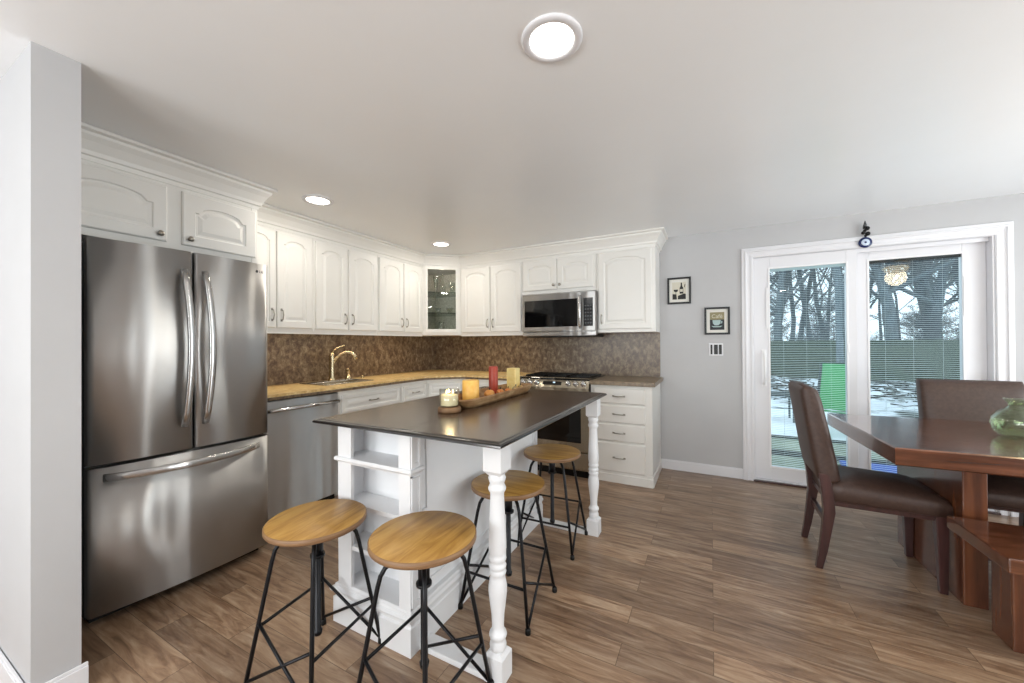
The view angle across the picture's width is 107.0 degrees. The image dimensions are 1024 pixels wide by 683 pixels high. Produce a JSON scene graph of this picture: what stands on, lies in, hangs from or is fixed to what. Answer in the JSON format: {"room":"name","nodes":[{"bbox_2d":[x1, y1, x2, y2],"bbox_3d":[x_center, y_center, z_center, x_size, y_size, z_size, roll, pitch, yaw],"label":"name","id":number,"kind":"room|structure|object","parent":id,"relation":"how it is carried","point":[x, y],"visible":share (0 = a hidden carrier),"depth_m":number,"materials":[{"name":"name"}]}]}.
{"room":"kitchen","nodes":[
{"label":"kitchen","id":0,"kind":"room"},
{"bbox_2d":[0,41,80,682],"bbox_3d":[-2.180,0.128,1.643,1.269,2.311,0.118,-1,0,28],"label":"wall","id":1,"kind":"structure","parent":0,"point":[40,92],"depth_m":1.35,"materials":[{"name":"paint"}]},
{"bbox_2d":[0,650,23,682],"bbox_3d":[-2.197,1.236,1.575,1.284,0.095,0.015,-1,0,28],"label":"baseboard","id":2,"kind":"structure","parent":1,"relation":"attached to","point":[8,674],"depth_m":1.38,"materials":[{"name":"paint"}]},
{"bbox_2d":[45,661,88,682],"bbox_3d":[-1.605,1.231,1.339,0.015,0.095,0.148,-1,0,28],"label":"baseboard","id":3,"kind":"structure","parent":1,"relation":"attached to","point":[80,673],"depth_m":1.37,"materials":[{"name":"paint"}]},
{"bbox_2d":[81,122,276,209],"bbox_3d":[-2.005,-0.952,2.206,0.395,0.144,1.032,-1,0,28],"label":"trim","id":4,"kind":"structure","parent":1,"relation":"attached to","point":[100,146],"depth_m":2.08,"materials":[{"name":"paint"}]},
{"bbox_2d":[0,0,1023,254],"bbox_3d":[0.211,-1.109,0.560,6.769,0.120,7.225,-1,0,28],"label":"ceiling","id":5,"kind":"structure","parent":0,"point":[422,122],"depth_m":1.66,"materials":[{"name":"paint"}]},
{"bbox_2d":[301,194,333,205],"bbox_3d":[-1.408,-1.022,2.751,0.210,0.009,0.210,-1,0,28],"label":"recessed light","id":6,"kind":"object","parent":5,"relation":"in","point":[318,200],"visible":1,"depth_m":2.74,"materials":[{"name":"paint"}]},
{"bbox_2d":[431,241,450,246],"bbox_3d":[-0.745,-1.020,3.982,0.210,0.009,0.210,-1,0,28],"label":"recessed light","id":7,"kind":"object","parent":5,"relation":"in","point":[437,243],"visible":1,"depth_m":3.97,"materials":[{"name":"paint"}]},
{"bbox_2d":[521,13,582,62],"bbox_3d":[0.137,-1.040,1.310,0.210,0.009,0.210,-1,0,28],"label":"recessed light","id":8,"kind":"object","parent":5,"relation":"in","point":[550,37],"visible":1,"depth_m":1.30,"materials":[{"name":"paint"}]},
{"bbox_2d":[81,468,1023,682],"bbox_3d":[0.226,1.288,0.548,6.769,0.050,7.225,-1,0,28],"label":"floor","id":9,"kind":"structure","parent":0,"point":[691,577],"depth_m":1.77,"materials":[{"name":"wood"}]},
{"bbox_2d":[81,236,267,622],"bbox_3d":[-1.937,0.410,2.145,0.805,1.748,0.752,-1,0,30],"label":"refrigerator","id":10,"kind":"object","parent":9,"relation":"on","point":[174,445],"visible":0.97,"depth_m":1.88,"materials":[{"name":"grey metal"}]},
{"bbox_2d":[263,392,339,520],"bbox_3d":[-1.791,0.852,2.955,0.630,0.872,0.596,-1,0,28],"label":"dishwasher","id":11,"kind":"object","parent":9,"relation":"on","point":[302,465],"visible":0.58,"depth_m":2.82,"materials":[{"name":"grey metal"}]},
{"bbox_2d":[244,499,380,682],"bbox_3d":[-0.765,0.983,1.492,0.364,0.581,0.382,0,0,20],"label":"bar stool","id":12,"kind":"object","parent":9,"relation":"on","point":[315,523],"visible":0.98,"depth_m":1.44,"materials":[{"name":"brown wood"}]},
{"bbox_2d":[334,383,400,495],"bbox_3d":[-1.506,0.851,3.562,0.652,0.876,0.725,-1,0,28],"label":"base cabinet","id":13,"kind":"object","parent":9,"relation":"on","point":[372,397],"visible":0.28,"depth_m":3.38,"materials":[{"name":"paint"}]},
{"bbox_2d":[401,380,426,401],"bbox_3d":[-1.249,0.852,4.052,0.652,0.876,0.376,-1,0,28],"label":"base cabinet","id":14,"kind":"object","parent":9,"relation":"on","point":[410,391],"visible":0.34,"depth_m":3.90,"materials":[{"name":"paint"}]},
{"bbox_2d":[357,511,493,682],"bbox_3d":[-0.303,0.966,1.309,0.364,0.607,0.382,-1,0,28],"label":"bar stool","id":15,"kind":"object","parent":9,"relation":"on","point":[422,541],"visible":1,"depth_m":1.28,"materials":[{"name":"black wood"}]},
{"bbox_2d":[427,379,462,396],"bbox_3d":[-0.858,0.852,4.558,0.875,0.876,0.880,-1,0,28],"label":"base cabinet","id":16,"kind":"object","parent":9,"relation":"on","point":[433,386],"visible":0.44,"depth_m":4.13,"materials":[{"name":"paint"}]},
{"bbox_2d":[312,386,606,682],"bbox_3d":[-0.129,0.810,2.132,0.978,0.926,1.460,-1,0,28],"label":"kitchen island","id":17,"kind":"object","parent":9,"relation":"on","point":[403,458],"visible":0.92,"depth_m":1.70,"materials":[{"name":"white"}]},
{"bbox_2d":[352,531,371,555],"bbox_3d":[-0.569,0.923,1.689,0.396,0.020,0.123,-1,0,28],"label":"shelf","id":18,"kind":"object","parent":17,"relation":"attached to","point":[364,535],"depth_m":1.73,"materials":[{"name":"paint"}]},
{"bbox_2d":[334,449,425,476],"bbox_3d":[-0.576,0.535,1.684,0.462,0.029,0.140,-1,0,28],"label":"shelf","id":19,"kind":"object","parent":17,"relation":"attached to","point":[385,460],"depth_m":1.66,"materials":[{"name":"paint"}]},
{"bbox_2d":[354,491,427,518],"bbox_3d":[-0.571,0.733,1.690,0.396,0.020,0.123,-1,0,28],"label":"shelf","id":20,"kind":"object","parent":17,"relation":"attached to","point":[380,503],"depth_m":1.69,"materials":[{"name":"paint"}]},
{"bbox_2d":[438,405,460,413],"bbox_3d":[-0.309,0.333,1.872,0.116,0.026,0.116,-1,0,28],"label":"wooden coaster","id":21,"kind":"object","parent":17,"relation":"on","point":[441,409],"visible":0.87,"depth_m":1.83,"materials":[{"name":"brown wood"}]},
{"bbox_2d":[439,389,458,405],"bbox_3d":[-0.309,0.277,1.872,0.098,0.085,0.098,-1,0,28],"label":"jar candle","id":22,"kind":"object","parent":21,"relation":"on","point":[448,399],"visible":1,"depth_m":1.84,"materials":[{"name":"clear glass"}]},
{"bbox_2d":[459,383,531,408],"bbox_3d":[-0.114,0.322,2.329,0.210,0.050,0.900,-1,0,26],"label":"wooden tray","id":23,"kind":"object","parent":17,"relation":"on","point":[482,400],"visible":0.62,"depth_m":2.19,"materials":[{"name":"brown wood"}]},
{"bbox_2d":[462,379,478,399],"bbox_3d":[-0.234,0.276,2.155,0.096,0.117,0.096,-1,0,28],"label":"pillar candle","id":24,"kind":"object","parent":23,"relation":"in","point":[470,387],"visible":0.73,"depth_m":2.11,"materials":[{"name":"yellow wax"}]},
{"bbox_2d":[489,366,497,393],"bbox_3d":[-0.121,0.248,2.468,0.060,0.175,0.060,-1,0,28],"label":"pillar candle","id":25,"kind":"object","parent":23,"relation":"in","point":[493,370],"visible":0.73,"depth_m":2.44,"materials":[{"name":"red wax"}]},
{"bbox_2d":[507,368,519,389],"bbox_3d":[0.010,0.261,2.659,0.072,0.150,0.072,-1,0,28],"label":"candle","id":26,"kind":"object","parent":23,"relation":"in","point":[513,374],"visible":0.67,"depth_m":2.63,"materials":[{"name":"beige wax"}]},
{"bbox_2d":[463,379,506,386],"bbox_3d":[-0.107,0.846,4.288,0.702,0.876,0.652,-1,0,28],"label":"base cabinet","id":27,"kind":"object","parent":9,"relation":"on","point":[482,383],"visible":0.03,"depth_m":4.06,"materials":[{"name":"paint"}]},
{"bbox_2d":[267,370,530,400],"bbox_3d":[-0.968,0.390,3.599,1.578,0.037,2.674,-1,0,28],"label":"countertop","id":28,"kind":"structure","parent":27,"relation":"on","point":[275,392],"depth_m":3.63,"materials":[{"name":"stone"}]},
{"bbox_2d":[299,379,372,385],"bbox_3d":[-1.603,0.468,3.493,0.360,0.202,0.510,-1,0,28],"label":"sink","id":29,"kind":"object","parent":28,"relation":"in","point":[337,381],"visible":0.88,"depth_m":3.50,"materials":[{"name":"silver metal"}]},
{"bbox_2d":[316,380,363,384],"bbox_3d":[-1.574,0.472,3.478,0.255,0.194,0.470,-1,0,28],"label":"sink basin","id":30,"kind":"object","parent":29,"relation":"in","point":[336,382],"depth_m":3.50,"materials":[{"name":"silver metal"}]},
{"bbox_2d":[328,345,357,380],"bbox_3d":[-1.613,0.200,3.619,0.262,0.336,0.068,0,0,-20],"label":"kitchen faucet","id":31,"kind":"object","parent":28,"relation":"on","point":[332,359],"visible":1,"depth_m":3.58,"materials":[{"name":"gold metal"}]},
{"bbox_2d":[458,470,556,635],"bbox_3d":[-0.017,0.981,1.868,0.382,0.579,0.364,-1,0,28],"label":"bar stool","id":32,"kind":"object","parent":9,"relation":"on","point":[520,485],"visible":0.76,"depth_m":1.83,"materials":[{"name":"black"}]},
{"bbox_2d":[517,444,587,560],"bbox_3d":[0.258,0.988,2.431,0.382,0.569,0.364,-1,0,26],"label":"bar stool","id":33,"kind":"object","parent":9,"relation":"on","point":[551,454],"visible":0.91,"depth_m":2.40,"materials":[{"name":"black wood"}]},
{"bbox_2d":[520,372,605,477],"bbox_3d":[0.518,0.809,3.926,0.740,0.938,0.712,-1,0,28],"label":"range","id":34,"kind":"object","parent":9,"relation":"on","point":[572,430],"visible":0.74,"depth_m":3.61,"materials":[{"name":"silver metal"}]},
{"bbox_2d":[520,374,605,380],"bbox_3d":[0.539,0.365,3.972,0.740,0.017,0.608,-1,0,28],"label":"cooktop","id":35,"kind":"object","parent":34,"relation":"in","point":[540,377],"depth_m":3.78,"materials":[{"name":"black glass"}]},
{"bbox_2d":[591,384,661,488],"bbox_3d":[1.110,0.835,3.651,0.552,0.876,0.648,-1,0,28],"label":"base cabinet","id":36,"kind":"object","parent":9,"relation":"on","point":[629,419],"visible":0.82,"depth_m":3.38,"materials":[{"name":"paint"}]},
{"bbox_2d":[590,375,662,386],"bbox_3d":[1.117,0.377,3.657,0.572,0.037,0.636,-1,0,28],"label":"countertop","id":37,"kind":"structure","parent":36,"relation":"on","point":[637,381],"depth_m":3.48,"materials":[{"name":"beige stone"}]},
{"bbox_2d":[788,380,952,594],"bbox_3d":[2.002,0.757,2.184,0.614,1.005,0.424,-1,0,28],"label":"dining chair","id":38,"kind":"object","parent":9,"relation":"on","point":[904,496],"visible":1,"depth_m":2.08,"materials":[{"name":"brown leather"}]},
{"bbox_2d":[827,413,1023,609],"bbox_3d":[2.805,0.873,1.852,1.750,0.760,0.970,-1,0,25],"label":"dining table","id":39,"kind":"object","parent":9,"relation":"on","point":[954,459],"visible":0.71,"depth_m":1.86,"materials":[{"name":"brown wood"}]},
{"bbox_2d":[916,379,1023,525],"bbox_3d":[2.818,0.752,2.208,0.474,1.005,0.614,-1,0,28],"label":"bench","id":40,"kind":"object","parent":9,"relation":"on","point":[945,399],"visible":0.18,"depth_m":2.36,"materials":[{"name":"brown leather"}]},
{"bbox_2d":[947,516,1023,653],"bbox_3d":[2.562,1.032,1.306,1.350,0.440,0.400,-1,0,26],"label":"bench","id":41,"kind":"object","parent":9,"relation":"on","point":[1002,543],"visible":1,"depth_m":1.56,"materials":[{"name":"brown wood"}]},
{"bbox_2d":[435,193,1023,468],"bbox_3d":[1.866,0.113,3.697,6.769,2.311,0.128,-1,0,28],"label":"wall","id":42,"kind":"structure","parent":0,"point":[701,393],"depth_m":3.66,"materials":[{"name":"paint"}]},
{"bbox_2d":[422,265,460,335],"bbox_3d":[-0.902,-0.490,4.732,0.660,0.837,0.620,-1,0,28],"label":"upper cabinet","id":43,"kind":"object","parent":42,"relation":"attached to","point":[434,301],"visible":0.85,"depth_m":4.98,"materials":[{"name":"paint"}]},
{"bbox_2d":[428,313,455,316],"bbox_3d":[-0.902,-0.340,4.736,0.590,0.008,0.550,-1,0,28],"label":"shelf","id":44,"kind":"object","parent":43,"relation":"attached to","point":[429,314],"depth_m":4.80,"materials":[{"name":"clear glass"}]},
{"bbox_2d":[257,203,667,268],"bbox_3d":[-0.355,-0.954,3.822,3.718,0.144,1.575,0,0,-13],"label":"trim","id":45,"kind":"structure","parent":42,"relation":"attached to","point":[269,216],"depth_m":3.74,"materials":[{"name":"paint"}]},
{"bbox_2d":[461,261,523,335],"bbox_3d":[-0.185,-0.490,4.493,0.829,0.849,0.378,-1,0,28],"label":"upper cabinet","id":46,"kind":"object","parent":42,"relation":"attached to","point":[491,295],"visible":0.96,"depth_m":4.34,"materials":[{"name":"paint"}]},
{"bbox_2d":[461,334,522,335],"bbox_3d":[-0.233,-0.072,4.393,0.829,0.012,0.055,-1,0,28],"label":"light","id":47,"kind":"object","parent":46,"relation":"attached to","point":[461,334],"depth_m":4.38,"materials":[{"name":"white"}]},
{"bbox_2d":[523,253,596,295],"bbox_3d":[0.545,-0.716,4.112,0.818,0.410,0.376,-1,0,28],"label":"upper cabinet","id":48,"kind":"object","parent":42,"relation":"attached to","point":[575,273],"visible":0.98,"depth_m":3.96,"materials":[{"name":"paint"}]},
{"bbox_2d":[522,291,605,337],"bbox_3d":[0.548,-0.272,4.054,0.805,0.452,0.451,-1,0,28],"label":"microwave oven","id":49,"kind":"object","parent":48,"relation":"attached to","point":[570,314],"visible":1,"depth_m":3.88,"materials":[{"name":"silver metal"}]},
{"bbox_2d":[596,246,659,332],"bbox_3d":[1.157,-0.508,3.790,0.557,0.837,0.378,-1,0,28],"label":"upper cabinet","id":50,"kind":"object","parent":42,"relation":"attached to","point":[627,280],"visible":0.94,"depth_m":3.64,"materials":[{"name":"paint"}]},
{"bbox_2d":[667,276,690,304],"bbox_3d":[1.647,-0.501,3.738,0.213,0.262,0.020,-1,0,28],"label":"framed picture","id":51,"kind":"object","parent":42,"relation":"attached to","point":[678,288],"visible":1,"depth_m":3.74,"materials":[{"name":"beige paper"}]},
{"bbox_2d":[672,294,685,299],"bbox_3d":[1.648,-0.444,3.739,0.120,0.055,0.001,-1,0,28],"label":"print","id":52,"kind":"object","parent":51,"relation":"attached to","point":[674,296],"depth_m":3.74,"materials":[{"name":"black"}]},
{"bbox_2d":[662,459,742,478],"bbox_3d":[1.815,1.221,3.650,0.703,0.095,0.014,-1,0,28],"label":"baseboard","id":53,"kind":"structure","parent":42,"relation":"attached to","point":[724,471],"depth_m":3.63,"materials":[{"name":"paint"}]},
{"bbox_2d":[709,343,722,355],"bbox_3d":[1.933,0.075,3.593,0.120,0.116,0.011,-1,0,28],"label":"light switch","id":54,"kind":"object","parent":42,"relation":"attached to","point":[715,349],"visible":1,"depth_m":3.59,"materials":[{"name":"paint"}]},
{"bbox_2d":[704,307,729,334],"bbox_3d":[1.939,-0.195,3.585,0.213,0.259,0.020,-1,0,28],"label":"framed picture","id":55,"kind":"object","parent":42,"relation":"attached to","point":[716,319],"visible":1,"depth_m":3.58,"materials":[{"name":"black plastic"}]},
{"bbox_2d":[710,312,723,319],"bbox_3d":[1.939,-0.242,3.587,0.120,0.070,0.001,-1,0,28],"label":"print","id":56,"kind":"object","parent":55,"relation":"on","point":[713,315],"depth_m":3.59,"materials":[{"name":"brown paper"}]},
{"bbox_2d":[710,319,723,329],"bbox_3d":[1.940,-0.159,3.586,0.120,0.097,0.001,-1,0,28],"label":"print","id":57,"kind":"object","parent":55,"relation":"attached to","point":[715,324],"depth_m":3.59,"materials":[{"name":"black"}]},
{"bbox_2d":[754,249,858,483],"bbox_3d":[2.537,0.237,3.297,0.721,2.000,0.094,-1,0,28],"label":"door","id":58,"kind":"structure","parent":42,"relation":"in","point":[763,267],"depth_m":3.35,"materials":[{"name":"paint"}]},
{"bbox_2d":[858,221,871,247],"bbox_3d":[2.865,-0.871,3.072,0.088,0.222,0.034,-1,0,28],"label":"ornament","id":59,"kind":"object","parent":42,"relation":"hanging from","point":[864,242],"visible":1,"depth_m":3.07,"materials":[{"name":"blue glass"}]},
{"bbox_2d":[754,479,1000,514],"bbox_3d":[2.863,1.252,3.092,1.510,0.014,0.030,-1,0,28],"label":"trim","id":60,"kind":"structure","parent":42,"relation":"attached to","point":[756,480],"depth_m":3.31,"materials":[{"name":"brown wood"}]},
{"bbox_2d":[741,221,1017,516],"bbox_3d":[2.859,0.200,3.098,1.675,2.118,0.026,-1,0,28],"label":"trim","id":61,"kind":"structure","parent":42,"relation":"attached to","point":[1003,232],"depth_m":2.98,"materials":[{"name":"paint"}]},
{"bbox_2d":[857,242,986,472],"bbox_3d":[3.212,0.231,3.021,0.771,2.000,0.058,-1,0,28],"label":"door","id":62,"kind":"structure","parent":42,"relation":"in","point":[971,259],"depth_m":2.99,"materials":[{"name":"paint"}]},
{"bbox_3d":[-2.726,0.134,2.098,0.120,2.311,6.985,-1,0,28],"label":"wall","id":63,"kind":"structure","parent":0,"visible":0},
{"bbox_2d":[81,159,256,262],"bbox_3d":[-2.188,-0.713,2.252,0.694,0.400,0.948,-1,0,28],"label":"upper cabinet","id":64,"kind":"object","parent":63,"relation":"attached to","point":[116,204],"visible":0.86,"depth_m":2.08,"materials":[{"name":"paint"}]},
{"bbox_2d":[267,333,434,385],"bbox_3d":[-1.673,0.161,3.968,0.008,0.463,2.677,-1,0,28],"label":"backsplash","id":65,"kind":"structure","parent":63,"relation":"attached to","point":[291,358],"depth_m":3.85,"materials":[{"name":"tile"}]},
{"bbox_2d":[257,224,312,333],"bbox_3d":[-1.963,-0.486,3.022,0.378,0.849,0.619,-1,0,28],"label":"upper cabinet","id":66,"kind":"object","parent":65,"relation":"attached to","point":[288,257],"visible":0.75,"depth_m":3.02,"materials":[{"name":"paint"}]},
{"bbox_2d":[267,332,312,333],"bbox_3d":[-1.863,-0.069,2.969,0.055,0.012,0.619,-1,0,28],"label":"light","id":67,"kind":"object","parent":66,"relation":"attached to","point":[267,332],"depth_m":3.07,"materials":[{"name":"white"}]},
{"bbox_2d":[313,239,377,335],"bbox_3d":[-1.655,-0.485,3.611,0.378,0.849,0.706,-1,0,28],"label":"upper cabinet","id":68,"kind":"object","parent":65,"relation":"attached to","point":[345,280],"visible":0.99,"depth_m":3.48,"materials":[{"name":"paint"}]},
{"bbox_2d":[313,333,377,335],"bbox_3d":[-1.554,-0.068,3.557,0.055,0.012,0.706,-1,0,28],"label":"light","id":69,"kind":"object","parent":68,"relation":"attached to","point":[376,334],"depth_m":3.56,"materials":[{"name":"white plastic"}]},
{"bbox_2d":[377,256,422,335],"bbox_3d":[-1.333,-0.484,4.224,0.378,0.849,0.676,-1,0,28],"label":"upper cabinet","id":70,"kind":"object","parent":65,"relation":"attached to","point":[400,296],"visible":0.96,"depth_m":4.11,"materials":[{"name":"paint"}]},
{"bbox_2d":[377,334,422,335],"bbox_3d":[-1.233,-0.067,4.171,0.055,0.012,0.676,-1,0,28],"label":"light","id":71,"kind":"object","parent":70,"relation":"attached to","point":[378,334],"depth_m":4.14,"materials":[{"name":"white plastic"}]},
{"label":"outside","id":72,"kind":"structure","parent":0,"visible":0},
{"bbox_2d":[771,376,918,417],"bbox_3d":[18.979,1.337,18.953,44.000,0.411,36.800,-1,0,28],"label":"ground","id":73,"kind":"structure","parent":72,"point":[891,408],"depth_m":8.26,"materials":[{"name":"white snow"}]},
{"bbox_2d":[770,294,802,339],"bbox_3d":[12.572,-0.453,19.189,3.663,3.972,4.302,-1,0,42],"label":"bare shrub","id":74,"kind":"object","parent":73,"relation":"on","point":[785,308],"visible":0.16,"depth_m":18.43,"materials":[{"name":"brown plant"}]},
{"bbox_2d":[770,269,809,316],"bbox_3d":[16.914,-5.717,26.260,10.474,14.536,11.046,0,0,15],"label":"bare tree","id":75,"kind":"object","parent":73,"relation":"on","point":[786,280],"visible":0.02,"depth_m":24.77,"materials":[{"name":"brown plant"}]},
{"bbox_2d":[771,270,811,340],"bbox_3d":[14.248,-6.742,20.262,7.021,16.567,9.204,0,0,-14],"label":"bare tree","id":76,"kind":"object","parent":73,"relation":"on","point":[798,273],"visible":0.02,"depth_m":19.50,"materials":[{"name":"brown plant"}]},
{"bbox_2d":[770,269,814,340],"bbox_3d":[9.658,-4.793,15.580,9.127,12.666,9.625,0,0,-41],"label":"bare tree","id":77,"kind":"object","parent":73,"relation":"on","point":[779,297],"visible":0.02,"depth_m":15.43,"materials":[{"name":"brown plant"}]},
{"bbox_2d":[770,268,828,338],"bbox_3d":[20.561,-7.584,26.196,14.830,18.250,10.476,0,0,8],"label":"bare tree","id":78,"kind":"object","parent":73,"relation":"on","point":[789,288],"visible":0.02,"depth_m":26.30,"materials":[{"name":"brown plant"}]},
{"bbox_2d":[770,268,843,321],"bbox_3d":[13.476,-4.174,16.487,7.631,11.376,5.861,0,0,12],"label":"bare tree","id":79,"kind":"object","parent":73,"relation":"on","point":[818,268],"visible":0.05,"depth_m":16.55,"materials":[{"name":"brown plant"}]},
{"bbox_2d":[770,286,844,340],"bbox_3d":[11.662,-0.370,15.149,3.482,3.775,4.089,0,0,-4],"label":"bare shrub","id":80,"kind":"object","parent":73,"relation":"on","point":[826,309],"visible":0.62,"depth_m":14.88,"materials":[{"name":"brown plant"}]},
{"bbox_2d":[798,268,827,338],"bbox_3d":[15.441,-6.240,18.750,6.582,15.530,8.628,0,0,21],"label":"bare tree","id":81,"kind":"object","parent":73,"relation":"on","point":[801,326],"visible":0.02,"depth_m":19.53,"materials":[{"name":"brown plant"}]},
{"bbox_2d":[771,408,878,440],"bbox_3d":[6.205,1.359,5.891,6.798,0.107,3.239,-1,0,28],"label":"snow drift","id":82,"kind":"object","parent":73,"relation":"on","point":[831,431],"visible":0.05,"depth_m":6.16,"materials":[{"name":"white snow"}]},
{"bbox_2d":[771,391,794,422],"bbox_3d":[4.625,1.131,6.606,0.440,0.470,0.440,-1,0,28],"label":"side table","id":83,"kind":"object","parent":82,"relation":"on","point":[772,392],"visible":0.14,"depth_m":6.65,"materials":[{"name":"grey"}]},
{"bbox_2d":[817,362,845,413],"bbox_3d":[4.852,0.864,5.659,1.054,1.074,0.588,0,0,-38],"label":"patio chair","id":84,"kind":"object","parent":73,"relation":"on","point":[834,370],"visible":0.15,"depth_m":5.88,"materials":[{"name":"green plastic"}]},
{"bbox_2d":[831,267,844,334],"bbox_3d":[11.804,-8.529,15.030,11.561,20.140,16.366,0,0,-2],"label":"bare tree","id":85,"kind":"object","parent":73,"relation":"on","point":[832,268],"visible":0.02,"depth_m":13.66,"materials":[{"name":"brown plant"}]},
{"bbox_2d":[833,267,843,361],"bbox_3d":[7.660,-3.511,8.046,5.085,9.932,7.290,0,0,2],"label":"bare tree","id":86,"kind":"object","parent":73,"relation":"on","point":[837,284],"visible":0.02,"depth_m":9.55,"materials":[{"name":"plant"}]},
{"bbox_2d":[799,315,882,339],"bbox_3d":[13.867,0.032,16.009,3.196,2.950,2.721,0,0,-3],"label":"bare shrub","id":87,"kind":"object","parent":73,"relation":"on","point":[877,315],"visible":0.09,"depth_m":15.88,"materials":[{"name":"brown plant"}]},
{"bbox_2d":[776,262,909,337],"bbox_3d":[17.883,-4.440,18.840,6.120,11.878,7.968,0,0,-23],"label":"bare tree","id":88,"kind":"object","parent":73,"relation":"on","point":[888,271],"visible":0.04,"depth_m":18.01,"materials":[{"name":"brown plant"}]},
{"bbox_2d":[771,382,916,401],"bbox_3d":[9.470,1.240,9.429,10.300,0.339,2.740,-1,0,28],"label":"snow bank","id":89,"kind":"object","parent":73,"relation":"on","point":[882,399],"visible":0.04,"depth_m":8.92,"materials":[{"name":"white snow"}]},
{"bbox_2d":[818,316,883,339],"bbox_3d":[16.599,-0.011,18.399,2.792,3.027,3.279,0,0,-38],"label":"bare shrub","id":90,"kind":"object","parent":73,"relation":"on","point":[882,333],"visible":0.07,"depth_m":17.94,"materials":[{"name":"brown plant"}]},
{"bbox_2d":[771,263,934,329],"bbox_3d":[20.788,-4.468,23.704,8.616,11.958,9.087,0,0,12],"label":"bare tree","id":91,"kind":"object","parent":73,"relation":"on","point":[817,269],"visible":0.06,"depth_m":24.33,"materials":[{"name":"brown plant"}]},
{"bbox_2d":[771,374,945,406],"bbox_3d":[9.176,1.136,9.019,9.867,0.628,4.131,-1,0,28],"label":"brush pile","id":92,"kind":"object","parent":73,"relation":"on","point":[886,388],"visible":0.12,"depth_m":8.55,"materials":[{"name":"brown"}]},
{"bbox_2d":[770,339,959,382],"bbox_3d":[11.241,0.701,12.764,31.050,1.510,0.070,-1,0,28],"label":"fence","id":93,"kind":"object","parent":73,"relation":"on","point":[929,353],"visible":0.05,"depth_m":12.27,"materials":[{"name":"grey wood"}]},
{"bbox_2d":[869,262,904,308],"bbox_3d":[17.594,-5.527,18.089,8.081,14.078,11.440,0,0,-4],"label":"bare tree","id":94,"kind":"object","parent":73,"relation":"on","point":[870,281],"visible":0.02,"depth_m":18.81,"materials":[{"name":"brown plant"}]},
{"bbox_2d":[825,258,957,339],"bbox_3d":[13.613,-5.279,14.709,6.990,13.567,9.101,0,0,-33],"label":"bare tree","id":95,"kind":"object","parent":73,"relation":"on","point":[828,318],"visible":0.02,"depth_m":14.02,"materials":[{"name":"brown plant"}]},
{"bbox_2d":[878,286,914,339],"bbox_3d":[24.017,-4.185,24.249,6.312,11.362,4.815,0,0,19],"label":"bare tree","id":96,"kind":"object","parent":73,"relation":"on","point":[879,302],"visible":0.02,"depth_m":24.01,"materials":[{"name":"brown plant"}]},
{"bbox_2d":[841,258,958,338],"bbox_3d":[13.862,-5.001,13.973,9.377,13.013,9.889,0,0,-15],"label":"bare tree","id":97,"kind":"object","parent":73,"relation":"on","point":[946,285],"visible":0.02,"depth_m":13.37,"materials":[{"name":"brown plant"}]},
{"bbox_2d":[869,257,957,339],"bbox_3d":[13.914,-6.042,12.231,10.864,15.077,11.458,0,0,24],"label":"bare tree","id":98,"kind":"object","parent":73,"relation":"on","point":[891,329],"visible":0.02,"depth_m":13.39,"materials":[{"name":"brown plant"}]},
{"bbox_2d":[877,294,958,339],"bbox_3d":[15.975,-0.151,14.127,3.016,3.270,3.542,0,0,-5],"label":"bare shrub","id":99,"kind":"object","parent":73,"relation":"on","point":[917,313],"visible":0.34,"depth_m":14.27,"materials":[{"name":"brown plant"}]},
{"bbox_2d":[891,259,958,311],"bbox_3d":[19.430,-5.037,16.357,9.395,13.038,9.907,-1,0,33],"label":"bare tree","id":100,"kind":"object","parent":73,"relation":"on","point":[955,299],"visible":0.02,"depth_m":17.14,"materials":[{"name":"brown plant"}]},
{"bbox_2d":[897,302,958,339],"bbox_3d":[14.805,0.056,12.932,2.638,2.860,3.098,0,0,-41],"label":"bare shrub","id":101,"kind":"object","parent":73,"relation":"on","point":[940,321],"visible":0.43,"depth_m":12.73,"materials":[{"name":"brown plant"}]},
{"bbox_2d":[898,309,958,339],"bbox_3d":[17.350,0.038,15.505,2.665,2.889,3.130,0,0,13],"label":"bare shrub","id":102,"kind":"object","parent":73,"relation":"on","point":[910,326],"visible":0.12,"depth_m":15.67,"materials":[{"name":"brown plant"}]},
{"bbox_2d":[902,260,958,339],"bbox_3d":[16.918,-6.677,13.459,11.764,16.325,12.406,0,0,-7],"label":"bare tree","id":103,"kind":"object","parent":73,"relation":"on","point":[925,292],"visible":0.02,"depth_m":14.26,"materials":[{"name":"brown plant"}]},
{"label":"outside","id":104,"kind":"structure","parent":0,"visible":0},
{"bbox_2d":[771,438,886,468],"bbox_3d":[4.034,1.484,4.440,15.000,0.150,3.185,-1,0,28],"label":"terrace","id":105,"kind":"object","parent":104,"point":[838,449],"depth_m":4.79,"materials":[{"name":"stone"}]},
{"bbox_2d":[771,434,845,443],"bbox_3d":[5.352,1.381,4.802,6.000,0.039,0.040,-1,0,28],"label":"edging","id":106,"kind":"object","parent":105,"relation":"on","point":[775,436],"visible":0.02,"depth_m":5.48,"materials":[{"name":"grey"}]},
{"bbox_2d":[771,449,896,465],"bbox_3d":[4.450,1.374,4.157,5.000,0.059,0.060,-1,0,28],"label":"edging","id":107,"kind":"object","parent":105,"relation":"on","point":[777,450],"visible":0.02,"depth_m":4.62,"materials":[{"name":"grey"}]},
{"bbox_2d":[839,460,896,472],"bbox_3d":[4.009,1.381,4.016,0.750,0.049,0.400,-1,0,28],"label":"mat","id":108,"kind":"object","parent":105,"relation":"on","point":[891,467],"visible":0.24,"depth_m":4.08,"materials":[{"name":"blue plastic"}]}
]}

